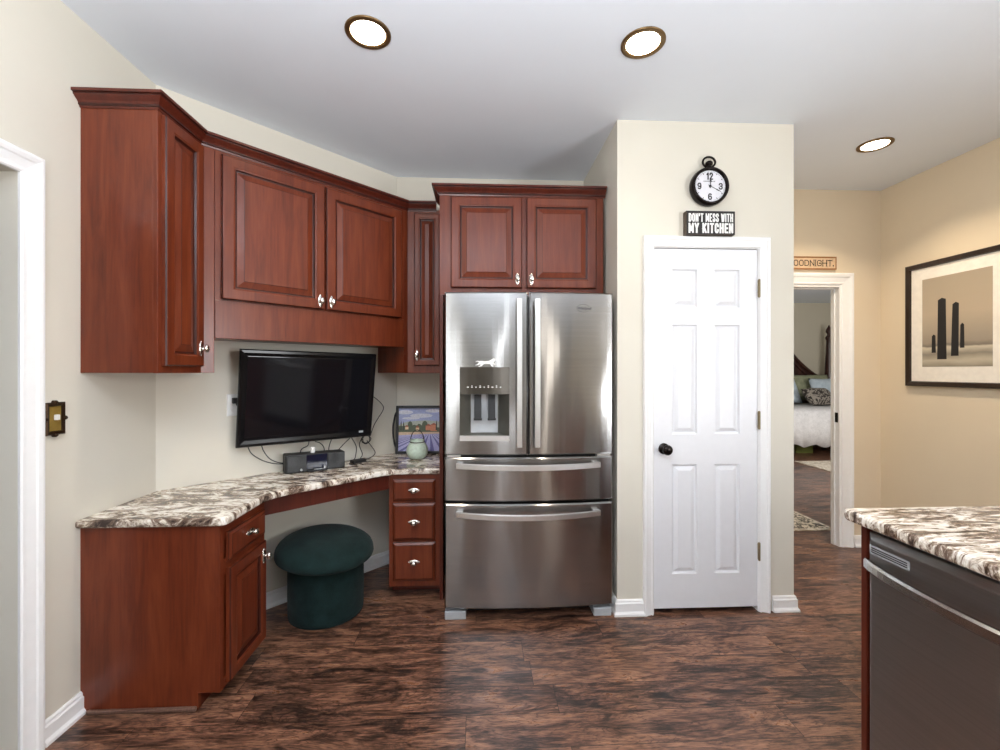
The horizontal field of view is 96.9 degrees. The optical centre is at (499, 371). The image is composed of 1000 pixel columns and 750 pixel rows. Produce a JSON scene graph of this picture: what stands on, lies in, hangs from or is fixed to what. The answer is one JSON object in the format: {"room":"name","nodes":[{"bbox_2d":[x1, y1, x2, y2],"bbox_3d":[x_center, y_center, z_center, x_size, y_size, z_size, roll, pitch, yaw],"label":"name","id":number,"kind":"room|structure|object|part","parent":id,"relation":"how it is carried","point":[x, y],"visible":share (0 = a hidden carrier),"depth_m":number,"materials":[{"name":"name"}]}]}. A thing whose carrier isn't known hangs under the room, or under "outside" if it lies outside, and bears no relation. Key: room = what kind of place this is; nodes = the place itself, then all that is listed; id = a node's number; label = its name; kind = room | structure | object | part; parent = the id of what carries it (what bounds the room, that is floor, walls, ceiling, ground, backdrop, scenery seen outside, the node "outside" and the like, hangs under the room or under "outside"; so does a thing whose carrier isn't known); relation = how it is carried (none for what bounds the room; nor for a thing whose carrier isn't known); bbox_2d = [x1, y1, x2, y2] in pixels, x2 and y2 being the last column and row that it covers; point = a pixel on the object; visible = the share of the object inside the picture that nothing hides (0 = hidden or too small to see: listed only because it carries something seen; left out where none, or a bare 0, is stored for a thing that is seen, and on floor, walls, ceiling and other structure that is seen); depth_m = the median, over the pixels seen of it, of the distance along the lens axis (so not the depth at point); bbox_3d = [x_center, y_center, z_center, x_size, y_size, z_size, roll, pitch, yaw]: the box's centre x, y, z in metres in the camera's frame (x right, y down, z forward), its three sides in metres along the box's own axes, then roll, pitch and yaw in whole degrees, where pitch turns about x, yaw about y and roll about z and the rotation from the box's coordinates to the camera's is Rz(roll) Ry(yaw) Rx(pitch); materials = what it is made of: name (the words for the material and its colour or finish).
{"room":"kitchen","nodes":[
{"label":"kitchen","id":0,"kind":"room"},
{"bbox_2d":[0,0,155,749],"bbox_3d":[-1.541,-0.021,-1.925,0.120,2.743,8.300,0,0,-3],"label":"wall","id":1,"kind":"structure","parent":0,"point":[104,459],"depth_m":1.66,"materials":[{"name":"beige paint"}]},
{"bbox_2d":[0,138,44,749],"bbox_3d":[-1.610,0.295,1.068,0.024,2.109,1.044,0,0,-3],"label":"door frame","id":2,"kind":"structure","parent":1,"relation":"attached to","point":[30,168],"depth_m":1.54,"materials":[{"name":"white paint"}]},
{"bbox_2d":[45,400,67,436],"bbox_3d":[-1.638,0.175,1.634,0.022,0.136,0.092,0,0,-3],"label":"light switch","id":3,"kind":"object","parent":1,"relation":"attached to","point":[55,417],"visible":0.97,"depth_m":1.63,"materials":[{"name":"brown metal"}]},
{"bbox_3d":[-1.643,0.175,1.634,0.004,0.091,0.047,0,0,-3],"label":"plate","id":4,"kind":"part","parent":3,"relation":"part of","materials":[{"name":"gold metal"}]},
{"bbox_2d":[45,692,85,747],"bbox_3d":[-1.640,1.306,1.667,0.022,0.087,0.160,0,0,-3],"label":"baseboard","id":5,"kind":"structure","parent":1,"relation":"attached to","point":[60,721],"depth_m":1.66,"materials":[{"name":"white paint"}]},
{"bbox_2d":[71,87,213,372],"bbox_3d":[-1.490,-0.543,1.996,0.352,1.103,0.567,0,0,-3],"label":"upper cabinet","id":6,"kind":"object","parent":1,"relation":"attached to","point":[147,174],"visible":1,"depth_m":1.76,"materials":[{"name":"brown wood"}]},
{"bbox_3d":[-1.492,-1.067,1.869,0.337,0.057,0.313,0,0,-3],"label":"crown","id":7,"kind":"part","parent":6,"relation":"part of","materials":[{"name":"brown wood"}]},
{"bbox_3d":[-1.355,-0.525,1.903,0.021,1.006,0.246,0,0,-3],"label":"door","id":8,"kind":"part","parent":6,"relation":"part of","materials":[{"name":"brown wood"}]},
{"bbox_3d":[-1.358,-0.521,1.920,0.056,1.058,0.320,0,0,-3],"label":"frame","id":9,"kind":"part","parent":6,"relation":"part of","materials":[{"name":"brown wood"}]},
{"bbox_3d":[-1.332,-0.102,2.001,0.035,0.072,0.028,0,0,-3],"label":"knob","id":10,"kind":"part","parent":6,"relation":"part of","materials":[{"name":"silver metal"}]},
{"bbox_2d":[156,85,396,592],"bbox_3d":[-1.254,-0.021,2.709,0.127,2.743,1.386,0,0,42],"label":"wall","id":11,"kind":"structure","parent":0,"point":[196,436],"depth_m":2.47,"materials":[{"name":"beige paint"}]},
{"bbox_2d":[227,394,236,415],"bbox_3d":[-1.441,0.183,2.403,0.009,0.118,0.072,0,0,42],"label":"outlet","id":12,"kind":"object","parent":11,"relation":"attached to","point":[231,408],"visible":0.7,"depth_m":2.39,"materials":[{"name":"white plastic"}]},
{"bbox_2d":[232,398,236,405],"bbox_3d":[-1.392,0.171,2.405,0.112,0.053,0.040,0,0,-24],"label":"plug","id":13,"kind":"object","parent":12,"relation":"attached to","point":[234,400],"visible":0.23,"depth_m":2.38,"materials":[{"name":"black plastic"}]},
{"bbox_2d":[201,131,408,347],"bbox_3d":[-1.078,-0.625,2.539,0.362,0.940,1.147,0,0,42],"label":"upper cabinet","id":14,"kind":"object","parent":11,"relation":"attached to","point":[304,254],"visible":0.98,"depth_m":2.36,"materials":[{"name":"brown wood"}]},
{"bbox_3d":[-1.142,-0.681,2.269,0.021,0.682,0.500,0,0,42],"label":"door","id":15,"kind":"part","parent":14,"relation":"part of","materials":[{"name":"brown wood"}]},
{"bbox_3d":[-0.971,-1.067,2.441,0.042,0.057,1.147,0,0,42],"label":"crown","id":16,"kind":"part","parent":14,"relation":"part of","materials":[{"name":"brown wood"}]},
{"bbox_3d":[-0.971,-0.385,2.415,0.035,0.072,0.028,0,0,42],"label":"knob","id":17,"kind":"part","parent":14,"relation":"part of","materials":[{"name":"silver metal"}]},
{"bbox_3d":[-0.927,-0.385,2.463,0.035,0.072,0.028,0,0,42],"label":"knob","id":18,"kind":"part","parent":14,"relation":"part of","materials":[{"name":"silver metal"}]},
{"bbox_3d":[-0.799,-0.681,2.645,0.021,0.682,0.498,0,0,42],"label":"door","id":19,"kind":"part","parent":14,"relation":"part of","materials":[{"name":"brown wood"}]},
{"bbox_2d":[235,349,375,447],"bbox_3d":[-1.131,0.150,2.630,0.772,0.538,0.180,0,0,-42],"label":"television","id":20,"kind":"object","parent":11,"relation":"attached to","point":[284,396],"visible":1,"depth_m":2.55,"materials":[{"name":"black plastic"}]},
{"bbox_2d":[248,447,283,463],"bbox_3d":[-1.297,0.468,2.487,0.227,0.139,0.022,0,0,-41],"label":"cable","id":21,"kind":"object","parent":20,"relation":"hanging from","point":[248,447],"visible":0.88,"depth_m":2.46,"materials":[{"name":"black plastic"}]},
{"bbox_2d":[266,550,388,609],"bbox_3d":[-1.099,1.306,2.768,0.022,0.087,1.061,0,0,42],"label":"baseboard","id":22,"kind":"structure","parent":11,"relation":"attached to","point":[276,597],"depth_m":2.60,"materials":[{"name":"white paint"}]},
{"bbox_2d":[45,449,860,749],"bbox_3d":[2.129,1.380,1.552,11.600,0.060,15.100,0,0,-3],"label":"floor","id":23,"kind":"structure","parent":0,"point":[398,674],"depth_m":1.92,"materials":[{"name":"brown wood"}]},
{"bbox_2d":[80,503,271,714],"bbox_3d":[-1.367,0.983,1.937,0.592,0.735,0.382,0,0,-3],"label":"base cabinet","id":24,"kind":"object","parent":23,"relation":"on","point":[169,616],"visible":0.98,"depth_m":1.76,"materials":[{"name":"brown wood"}]},
{"bbox_3d":[-1.415,1.341,1.750,0.419,0.017,0.015,0,0,-3],"label":"shoe molding","id":25,"kind":"part","parent":24,"relation":"part of","materials":[{"name":"brown wood"}]},
{"bbox_3d":[-1.138,0.950,1.954,0.019,0.670,0.368,0,0,-3],"label":"frame","id":26,"kind":"part","parent":24,"relation":"part of","materials":[{"name":"brown wood"}]},
{"bbox_3d":[-1.119,0.717,1.964,0.020,0.117,0.306,0,0,-3],"label":"drawer","id":27,"kind":"part","parent":24,"relation":"part of","materials":[{"name":"brown wood"}]},
{"bbox_3d":[-1.118,1.038,1.964,0.021,0.465,0.306,0,0,-3],"label":"door","id":28,"kind":"part","parent":24,"relation":"part of","materials":[{"name":"brown wood"}]},
{"bbox_3d":[-1.091,0.712,1.971,0.035,0.028,0.072,0,0,-3],"label":"knob","id":29,"kind":"part","parent":24,"relation":"part of","materials":[{"name":"silver metal"}]},
{"bbox_2d":[75,453,439,527],"bbox_3d":[-0.969,0.598,2.413,0.692,0.034,1.940,0,0,42],"label":"countertop","id":30,"kind":"structure","parent":24,"relation":"on","point":[218,503],"depth_m":2.10,"materials":[{"name":"stone"}]},
{"bbox_2d":[283,449,344,473],"bbox_3d":[-1.087,0.527,2.606,0.328,0.106,0.117,0,0,-35],"label":"dock","id":31,"kind":"object","parent":30,"relation":"on","point":[297,462],"visible":0.99,"depth_m":2.57,"materials":[{"name":"black plastic"}]},
{"bbox_2d":[286,455,305,473],"bbox_3d":[-1.156,0.530,2.516,0.102,0.092,0.014,0,0,-35],"label":"speaker grille","id":32,"kind":"object","parent":31,"relation":"attached to","point":[294,463],"depth_m":2.51,"materials":[{"name":"grey fabric"}]},
{"bbox_2d":[310,447,314,452],"bbox_3d":[-1.096,0.460,2.592,0.029,0.036,0.029,0,0,-3],"label":"case","id":33,"kind":"object","parent":31,"relation":"on","point":[312,449],"visible":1,"depth_m":2.58,"materials":[{"name":"white plastic"}]},
{"bbox_2d":[307,468,327,471],"bbox_3d":[-1.061,0.573,2.572,0.110,0.012,0.025,0,0,-35],"label":"tray","id":34,"kind":"object","parent":31,"relation":"on","point":[308,469],"depth_m":2.56,"materials":[{"name":"black plastic"}]},
{"bbox_2d":[328,451,344,468],"bbox_3d":[-0.976,0.530,2.641,0.097,0.092,0.014,0,0,-35],"label":"speaker grille","id":35,"kind":"object","parent":31,"relation":"attached to","point":[336,459],"depth_m":2.64,"materials":[{"name":"grey fabric"}]},
{"bbox_2d":[264,476,388,514],"bbox_3d":[-0.912,0.660,2.418,0.021,0.090,0.719,0,0,45],"label":"apron","id":36,"kind":"object","parent":30,"relation":"attached to","point":[337,492],"visible":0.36,"depth_m":2.38,"materials":[{"name":"brown wood"}]},
{"bbox_2d":[349,458,365,464],"bbox_3d":[-0.901,0.571,2.796,0.078,0.020,0.122,0,0,42],"label":"power adapter","id":37,"kind":"object","parent":30,"relation":"on","point":[354,461],"visible":1,"depth_m":2.80,"materials":[{"name":"black plastic"}]},
{"bbox_2d":[392,406,439,453],"bbox_3d":[-0.574,0.412,3.133,0.372,0.336,0.063,0,0,-3],"label":"framed picture","id":38,"kind":"object","parent":30,"relation":"on","point":[426,419],"visible":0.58,"depth_m":3.14},
{"bbox_3d":[-0.742,0.412,3.125,0.036,0.258,0.037,0,0,-3],"label":"handle","id":39,"kind":"part","parent":38,"relation":"part of","materials":[{"name":"metal"}]},
{"bbox_2d":[406,430,427,458],"bbox_3d":[-0.552,0.485,2.957,0.144,0.191,0.144,0,0,-3],"label":"vase","id":40,"kind":"object","parent":30,"relation":"on","point":[417,448],"visible":1,"depth_m":2.91,"materials":[{"name":"green ceramic"}]},
{"bbox_3d":[-0.552,0.518,2.957,0.144,0.124,0.144,0,0,-3],"label":"pot","id":41,"kind":"part","parent":40,"relation":"part of","materials":[{"name":"green ceramic"}]},
{"bbox_3d":[-0.552,0.432,2.957,0.099,0.085,0.099,0,0,-3],"label":"handle","id":42,"kind":"part","parent":40,"relation":"part of","materials":[{"name":"metal"}]},
{"bbox_3d":[-1.096,0.870,2.088,0.035,0.072,0.028,0,0,-3],"label":"knob","id":43,"kind":"part","parent":24,"relation":"part of","materials":[{"name":"silver metal"}]},
{"bbox_2d":[274,524,373,629],"bbox_3d":[-0.972,1.126,2.467,0.520,0.448,0.530,0,0,-3],"label":"ottoman","id":44,"kind":"object","parent":23,"relation":"on","point":[323,564],"visible":1,"depth_m":2.32,"materials":[{"name":"green fabric"}]},
{"bbox_3d":[-0.972,0.973,2.467,0.520,0.140,0.530,0,0,-3],"label":"lid","id":45,"kind":"part","parent":44,"relation":"part of","materials":[{"name":"green fabric"}]},
{"bbox_2d":[389,473,439,589],"bbox_3d":[-0.524,0.983,2.895,0.304,0.735,0.584,0,0,-3],"label":"base cabinet","id":46,"kind":"object","parent":23,"relation":"on","point":[414,499],"visible":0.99,"depth_m":2.64,"materials":[{"name":"brown wood"}]},
{"bbox_3d":[-0.513,1.137,2.648,0.251,0.229,0.020,0,0,-3],"label":"drawer","id":47,"kind":"part","parent":46,"relation":"part of","materials":[{"name":"brown wood"}]},
{"bbox_3d":[-0.511,1.137,2.621,0.072,0.028,0.035,0,0,-3],"label":"knob","id":48,"kind":"part","parent":46,"relation":"part of","materials":[{"name":"silver metal"}]},
{"bbox_3d":[-0.513,0.899,2.648,0.251,0.222,0.020,0,0,-3],"label":"drawer","id":49,"kind":"part","parent":46,"relation":"part of","materials":[{"name":"brown wood"}]},
{"bbox_3d":[-0.511,0.899,2.621,0.072,0.028,0.035,0,0,-3],"label":"knob","id":50,"kind":"part","parent":46,"relation":"part of","materials":[{"name":"silver metal"}]},
{"bbox_3d":[-0.513,0.710,2.648,0.251,0.127,0.020,0,0,-3],"label":"drawer","id":51,"kind":"part","parent":46,"relation":"part of","materials":[{"name":"brown wood"}]},
{"bbox_3d":[-0.511,0.710,2.621,0.072,0.028,0.035,0,0,-3],"label":"knob","id":52,"kind":"part","parent":46,"relation":"part of","materials":[{"name":"silver metal"}]},
{"bbox_2d":[432,183,606,599],"bbox_3d":[0.104,0.128,2.900,1.032,2.445,0.636,0,0,-3],"label":"tall cabinet","id":53,"kind":"object","parent":23,"relation":"on","point":[494,237],"visible":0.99,"depth_m":2.62,"materials":[{"name":"brown wood"}]},
{"bbox_3d":[-0.360,0.449,2.906,0.021,1.802,0.580,0,0,-3],"label":"panel","id":54,"kind":"part","parent":53,"relation":"part of","materials":[{"name":"brown wood"}]},
{"bbox_3d":[-0.080,-0.760,2.618,0.420,0.536,0.021,0,0,-3],"label":"door","id":55,"kind":"part","parent":53,"relation":"part of","materials":[{"name":"brown wood"}]},
{"bbox_3d":[0.103,-0.543,2.599,0.028,0.072,0.035,0,0,-3],"label":"knob","id":56,"kind":"part","parent":53,"relation":"part of","materials":[{"name":"silver metal"}]},
{"bbox_3d":[0.112,-1.067,2.733,1.032,0.057,0.274,0,0,-3],"label":"crown","id":57,"kind":"part","parent":53,"relation":"part of","materials":[{"name":"brown wood"}]},
{"bbox_3d":[0.131,-0.751,2.649,0.978,0.598,0.019,0,0,-3],"label":"frame","id":58,"kind":"part","parent":53,"relation":"part of","materials":[{"name":"brown wood"}]},
{"bbox_3d":[0.187,-0.543,2.603,0.028,0.072,0.035,0,0,-3],"label":"knob","id":59,"kind":"part","parent":53,"relation":"part of","materials":[{"name":"silver metal"}]},
{"bbox_3d":[0.367,-0.760,2.639,0.418,0.536,0.021,0,0,-3],"label":"door","id":60,"kind":"part","parent":53,"relation":"part of","materials":[{"name":"brown wood"}]},
{"bbox_2d":[445,292,612,619],"bbox_3d":[0.146,0.461,2.735,0.922,1.778,0.870,0,0,-3],"label":"refrigerator","id":61,"kind":"object","parent":23,"relation":"on","point":[529,434],"visible":1,"depth_m":2.39,"materials":[{"name":"silver metal"}]},
{"bbox_3d":[-0.084,0.051,2.394,0.269,0.146,0.022,0,0,1],"label":"control panel","id":62,"kind":"part","parent":61,"relation":"part of","materials":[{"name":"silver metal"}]},
{"bbox_3d":[-0.086,0.230,2.447,0.147,0.216,0.004,0,0,-3],"label":"plate","id":63,"kind":"part","parent":61,"relation":"part of","materials":[{"name":"grey plastic"}]},
{"bbox_2d":[476,358,494,366],"bbox_3d":[-0.073,-0.046,2.384,0.124,0.046,0.003,0,0,-3],"label":"magnet","id":64,"kind":"object","parent":61,"relation":"on","point":[491,361],"visible":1,"depth_m":2.38,"materials":[{"name":"white plastic"}]},
{"bbox_3d":[-0.076,0.013,2.419,0.448,0.882,0.081,0,0,-3],"label":"door","id":65,"kind":"part","parent":61,"relation":"part of","materials":[{"name":"silver metal"}]},
{"bbox_3d":[0.102,0.010,2.366,0.031,0.790,0.062,0,0,-3],"label":"handle","id":66,"kind":"part","parent":61,"relation":"part of","materials":[{"name":"metal"}]},
{"bbox_3d":[0.155,0.766,2.358,0.777,0.031,0.117,0,0,-3],"label":"handle","id":67,"kind":"part","parent":61,"relation":"part of","materials":[{"name":"metal"}]},
{"bbox_3d":[0.155,0.506,2.358,0.777,0.031,0.117,0,0,-3],"label":"handle","id":68,"kind":"part","parent":61,"relation":"part of","materials":[{"name":"metal"}]},
{"bbox_3d":[0.160,1.001,2.430,0.922,0.566,0.081,0,0,-3],"label":"drawer","id":69,"kind":"part","parent":61,"relation":"part of","materials":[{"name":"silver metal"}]},
{"bbox_3d":[0.160,0.586,2.430,0.922,0.239,0.081,0,0,-3],"label":"drawer","id":70,"kind":"part","parent":61,"relation":"part of","materials":[{"name":"silver metal"}]},
{"bbox_3d":[0.198,0.010,2.371,0.031,0.790,0.062,0,0,-3],"label":"handle","id":71,"kind":"part","parent":61,"relation":"part of","materials":[{"name":"metal"}]},
{"bbox_3d":[0.388,0.013,2.441,0.466,0.882,0.081,0,0,-3],"label":"door","id":72,"kind":"part","parent":61,"relation":"part of","materials":[{"name":"silver metal"}]},
{"bbox_2d":[794,444,812,452],"bbox_3d":[5.014,1.275,7.445,0.280,0.150,0.300,0,0,-3],"label":"storage box","id":73,"kind":"object","parent":23,"relation":"on","point":[797,449],"visible":0.36,"depth_m":7.30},
{"bbox_2d":[794,325,830,448],"bbox_3d":[5.518,0.220,7.902,2.100,2.260,1.805,0,0,-3],"label":"bed","id":74,"kind":"object","parent":23,"relation":"on","point":[812,424],"visible":0.17,"depth_m":7.01,"materials":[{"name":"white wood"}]},
{"bbox_2d":[794,380,801,402],"bbox_3d":[5.234,0.370,8.277,0.700,0.432,0.294,0,0,-3],"label":"pillow","id":75,"kind":"object","parent":74,"relation":"on","point":[797,399],"visible":0.12,"depth_m":8.18,"materials":[{"name":"fabric"}]},
{"bbox_3d":[5.457,0.195,8.768,1.870,1.610,0.060,0,0,-3],"label":"headboard","id":76,"kind":"part","parent":74,"relation":"part of","materials":[{"name":"brown wood"}]},
{"bbox_2d":[794,375,827,399],"bbox_3d":[5.902,0.310,8.549,1.000,0.488,0.295,0,0,-3],"label":"pillow","id":77,"kind":"object","parent":74,"relation":"on","point":[802,382],"visible":0.2,"depth_m":8.47,"materials":[{"name":"green fabric"}]},
{"bbox_2d":[801,388,830,405],"bbox_3d":[5.636,0.450,7.825,0.520,0.305,0.298,0,0,-11],"label":"pillow","id":78,"kind":"object","parent":74,"relation":"on","point":[814,396],"visible":0.89,"depth_m":7.73,"materials":[{"name":"beige fabric"}]},
{"bbox_2d":[808,378,830,391],"bbox_3d":[6.078,0.360,8.217,0.620,0.450,0.301,0,0,-8],"label":"pillow","id":79,"kind":"object","parent":74,"relation":"on","point":[814,383],"visible":0.27,"depth_m":8.18,"materials":[{"name":"fabric"}]},
{"bbox_3d":[5.484,1.201,8.188,1.790,0.298,1.040,0,0,-3],"label":"frame","id":80,"kind":"part","parent":74,"relation":"part of","materials":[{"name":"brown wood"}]},
{"bbox_3d":[6.456,0.220,8.695,0.150,2.260,0.150,0,0,-3],"label":"post","id":81,"kind":"part","parent":74,"relation":"part of","materials":[{"name":"brown wood"}]},
{"bbox_2d":[794,511,830,530],"bbox_3d":[2.334,1.345,4.300,0.970,0.010,1.130,0,0,-3],"label":"rug","id":82,"kind":"object","parent":23,"relation":"on","point":[801,522],"visible":0.07,"depth_m":3.87,"materials":[{"name":"beige fabric"}]},
{"bbox_2d":[794,461,830,471],"bbox_3d":[5.361,1.345,6.236,1.900,0.010,0.850,0,0,-3],"label":"rug","id":83,"kind":"object","parent":23,"relation":"on","point":[824,465],"visible":0.24,"depth_m":6.36,"materials":[{"name":"beige carpet"}]},
{"bbox_2d":[861,526,872,749],"bbox_3d":[1.748,0.910,0.549,1.155,0.879,1.732,0,0,-3],"label":"base cabinet","id":84,"kind":"object","parent":23,"relation":"on","point":[865,532],"visible":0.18,"depth_m":1.37,"materials":[{"name":"brown wood"}]},
{"bbox_2d":[844,506,999,580],"bbox_3d":[1.762,0.453,0.540,1.268,0.035,1.812,0,0,-3],"label":"countertop","id":85,"kind":"structure","parent":84,"relation":"on","point":[968,537],"depth_m":1.23,"materials":[{"name":"stone"}]},
{"bbox_2d":[863,531,999,749],"bbox_3d":[1.408,0.916,1.076,0.665,0.868,0.596,0,0,-3],"label":"dishwasher","id":86,"kind":"object","parent":23,"relation":"on","point":[935,620],"visible":0.98,"depth_m":1.16,"materials":[{"name":"silver metal"}]},
{"bbox_3d":[1.107,0.584,1.062,0.061,0.032,0.576,0,0,-3],"label":"handle","id":87,"kind":"part","parent":86,"relation":"part of","materials":[{"name":"metal"}]},
{"bbox_2d":[397,177,583,405],"bbox_3d":[0.388,-0.021,3.282,2.465,2.743,0.100,0,0,-3],"label":"wall","id":88,"kind":"structure","parent":0,"point":[413,389],"depth_m":3.19,"materials":[{"name":"beige paint"}]},
{"bbox_2d":[378,200,439,372],"bbox_3d":[-0.609,-0.541,3.004,0.464,1.107,0.362,0,0,-3],"label":"upper cabinet","id":89,"kind":"object","parent":88,"relation":"attached to","point":[420,353],"visible":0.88,"depth_m":2.87,"materials":[{"name":"brown wood"}]},
{"bbox_3d":[-0.535,-0.102,2.844,0.028,0.072,0.035,0,0,-3],"label":"knob","id":90,"kind":"part","parent":89,"relation":"part of","materials":[{"name":"silver metal"}]},
{"bbox_3d":[-0.496,-0.519,2.884,0.249,1.062,0.039,0,0,-3],"label":"frame","id":91,"kind":"part","parent":89,"relation":"part of","materials":[{"name":"brown wood"}]},
{"bbox_3d":[-0.506,-1.067,2.863,0.187,0.057,0.042,0,0,-3],"label":"crown","id":92,"kind":"part","parent":89,"relation":"part of","materials":[{"name":"brown wood"}]},
{"bbox_3d":[-0.473,-0.529,2.875,0.166,0.986,0.021,0,0,-3],"label":"door","id":93,"kind":"part","parent":89,"relation":"part of","materials":[{"name":"brown wood"}]},
{"bbox_2d":[61,0,999,302],"bbox_3d":[2.129,-1.443,1.552,11.600,0.100,15.100,0,0,-3],"label":"ceiling","id":94,"kind":"structure","parent":0,"point":[469,89],"depth_m":2.07,"materials":[{"name":"white paint"}]},
{"bbox_2d":[344,15,390,49],"bbox_3d":[-0.543,-1.389,1.822,0.184,0.008,0.184,0,0,-3],"label":"recessed light","id":95,"kind":"object","parent":94,"relation":"in","point":[367,32],"visible":1,"depth_m":1.81,"materials":[{"name":"white glass"}]},
{"bbox_2d":[621,26,665,58],"bbox_3d":[0.607,-1.389,1.880,0.184,0.008,0.184,0,0,-3],"label":"recessed light","id":96,"kind":"object","parent":94,"relation":"in","point":[643,42],"visible":1,"depth_m":1.87,"materials":[{"name":"white glass"}]},
{"bbox_2d":[856,137,894,152],"bbox_3d":[2.306,-1.389,2.724,0.184,0.008,0.184,0,0,-3],"label":"recessed light","id":97,"kind":"object","parent":94,"relation":"in","point":[876,144],"visible":1,"depth_m":2.71,"materials":[{"name":"white glass"}]},
{"bbox_2d":[584,130,611,499],"bbox_3d":[0.679,-0.021,2.900,0.100,2.743,0.690,0,0,-3],"label":"wall","id":98,"kind":"structure","parent":0,"point":[600,173],"depth_m":2.66,"materials":[{"name":"beige paint"}]},
{"bbox_2d":[609,593,644,616],"bbox_3d":[0.697,1.306,2.810,0.172,0.087,0.752,0,0,-3],"label":"baseboard","id":99,"kind":"structure","parent":98,"relation":"attached to","point":[620,607],"depth_m":2.44,"materials":[{"name":"white paint"}]},
{"bbox_2d":[612,120,793,610],"bbox_3d":[1.152,-0.021,2.527,1.010,2.743,0.100,0,0,-3],"label":"wall","id":100,"kind":"structure","parent":0,"point":[654,163],"depth_m":2.47,"materials":[{"name":"beige paint"}]},
{"bbox_2d":[643,235,770,616],"bbox_3d":[1.151,0.300,2.515,0.724,2.101,0.124,0,0,-3],"label":"door frame","id":101,"kind":"structure","parent":100,"relation":"attached to","point":[762,245],"depth_m":2.47,"materials":[{"name":"white paint"}]},
{"bbox_2d":[654,248,760,608],"bbox_3d":[1.159,0.320,2.469,0.607,2.008,0.106,0,0,-3],"label":"door","id":102,"kind":"structure","parent":100,"relation":"in","point":[705,300],"depth_m":2.48,"materials":[{"name":"white paint"}]},
{"bbox_3d":[0.916,0.432,2.438,0.062,0.062,0.068,0,0,-3],"label":"knob","id":103,"kind":"part","parent":102,"relation":"part of","materials":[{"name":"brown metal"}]},
{"bbox_2d":[689,156,728,206],"bbox_3d":[1.158,-1.053,2.453,0.214,0.279,0.050,0,0,-3],"label":"wall clock","id":104,"kind":"object","parent":100,"relation":"attached to","point":[709,186],"visible":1,"depth_m":2.44,"materials":[{"name":"black metal"}]},
{"bbox_3d":[1.158,-1.142,2.455,0.040,0.042,0.040,0,0,-3],"label":"crown stem","id":105,"kind":"part","parent":104,"relation":"part of","materials":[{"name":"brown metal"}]},
{"bbox_2d":[683,211,734,236],"bbox_3d":[1.159,-0.817,2.456,0.275,0.130,0.042,0,0,-3],"label":"sign","id":106,"kind":"object","parent":100,"relation":"attached to","point":[695,223],"visible":1,"depth_m":2.44,"materials":[{"name":"black paint"}]},
{"bbox_2d":[794,303,830,374],"bbox_3d":[4.428,-0.021,9.020,6.300,2.743,0.100,0,0,-3],"label":"wall","id":107,"kind":"structure","parent":0,"point":[811,320],"depth_m":9.06,"materials":[{"name":"grey paint"}]},
{"bbox_2d":[794,189,880,534],"bbox_3d":[2.328,-0.021,3.431,1.425,2.743,0.075,0,0,-3],"label":"wall","id":108,"kind":"structure","parent":0,"point":[845,225],"depth_m":3.42,"materials":[{"name":"beige paint"}]},
{"bbox_2d":[794,256,836,269],"bbox_3d":[2.372,-0.825,3.385,0.399,0.098,0.020,0,0,-3],"label":"wooden sign","id":109,"kind":"object","parent":108,"relation":"attached to","point":[800,262],"visible":0.78,"depth_m":3.38,"materials":[{"name":"brown wood"}]},
{"bbox_2d":[794,272,853,547],"bbox_3d":[2.207,0.297,3.414,1.017,2.105,0.099,0,0,-3],"label":"door frame","id":110,"kind":"structure","parent":108,"relation":"attached to","point":[843,283],"depth_m":3.40,"materials":[{"name":"white paint"}]},
{"bbox_2d":[854,535,860,547],"bbox_3d":[2.833,1.306,3.407,0.219,0.087,0.022,0,0,-3],"label":"baseboard","id":111,"kind":"structure","parent":108,"relation":"attached to","point":[857,538],"depth_m":3.40,"materials":[{"name":"white paint"}]},
{"bbox_2d":[881,138,999,507],"bbox_3d":[3.211,-0.021,-1.210,0.100,2.743,9.280,0,0,-3],"label":"wall","id":112,"kind":"structure","parent":0,"point":[940,446],"depth_m":3.01,"materials":[{"name":"beige paint"}]},
{"bbox_2d":[905,244,999,388],"bbox_3d":[2.952,-0.323,2.872,0.030,0.854,0.658,0,0,-3],"label":"framed picture","id":113,"kind":"object","parent":112,"relation":"attached to","point":[952,303],"visible":1,"depth_m":2.87,"materials":[{"name":"black"}]},
{"bbox_2d":[922,266,992,366],"bbox_3d":[2.955,-0.333,2.877,0.001,0.605,0.424,0,0,-3],"label":"print","id":114,"kind":"object","parent":113,"relation":"attached to","point":[957,305],"depth_m":2.85,"materials":[{"name":"beige paper"}]},
{"bbox_3d":[1.583,-0.021,3.038,0.100,2.743,0.880,0,0,-3],"label":"wall","id":115,"kind":"structure","parent":0,"visible":0},
{"bbox_2d":[772,595,799,612],"bbox_3d":[1.586,1.306,2.917,0.149,0.087,0.882,0,0,-3],"label":"baseboard","id":116,"kind":"structure","parent":115,"relation":"attached to","point":[780,603],"depth_m":2.48,"materials":[{"name":"white paint"}]},
{"bbox_3d":[-0.861,0.519,2.936,0.046,0.122,0.115,0,0,-3],"label":"cable","id":117,"kind":"object","parent":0,"visible":0},
{"bbox_2d":[361,436,370,443],"bbox_3d":[-0.886,0.450,2.932,0.014,0.065,0.072,0,0,42],"label":"cable coil","id":118,"kind":"object","parent":117,"relation":"attached to","point":[368,436],"visible":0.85,"depth_m":2.93,"materials":[{"name":"black plastic"}]},
{"bbox_2d":[371,397,383,432],"bbox_3d":[-0.840,0.289,2.989,0.016,0.284,0.137,0,0,42],"label":"cable","id":119,"kind":"object","parent":118,"relation":"attached to","point":[374,397],"visible":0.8,"depth_m":3.01,"materials":[{"name":"black plastic"}]}
]}

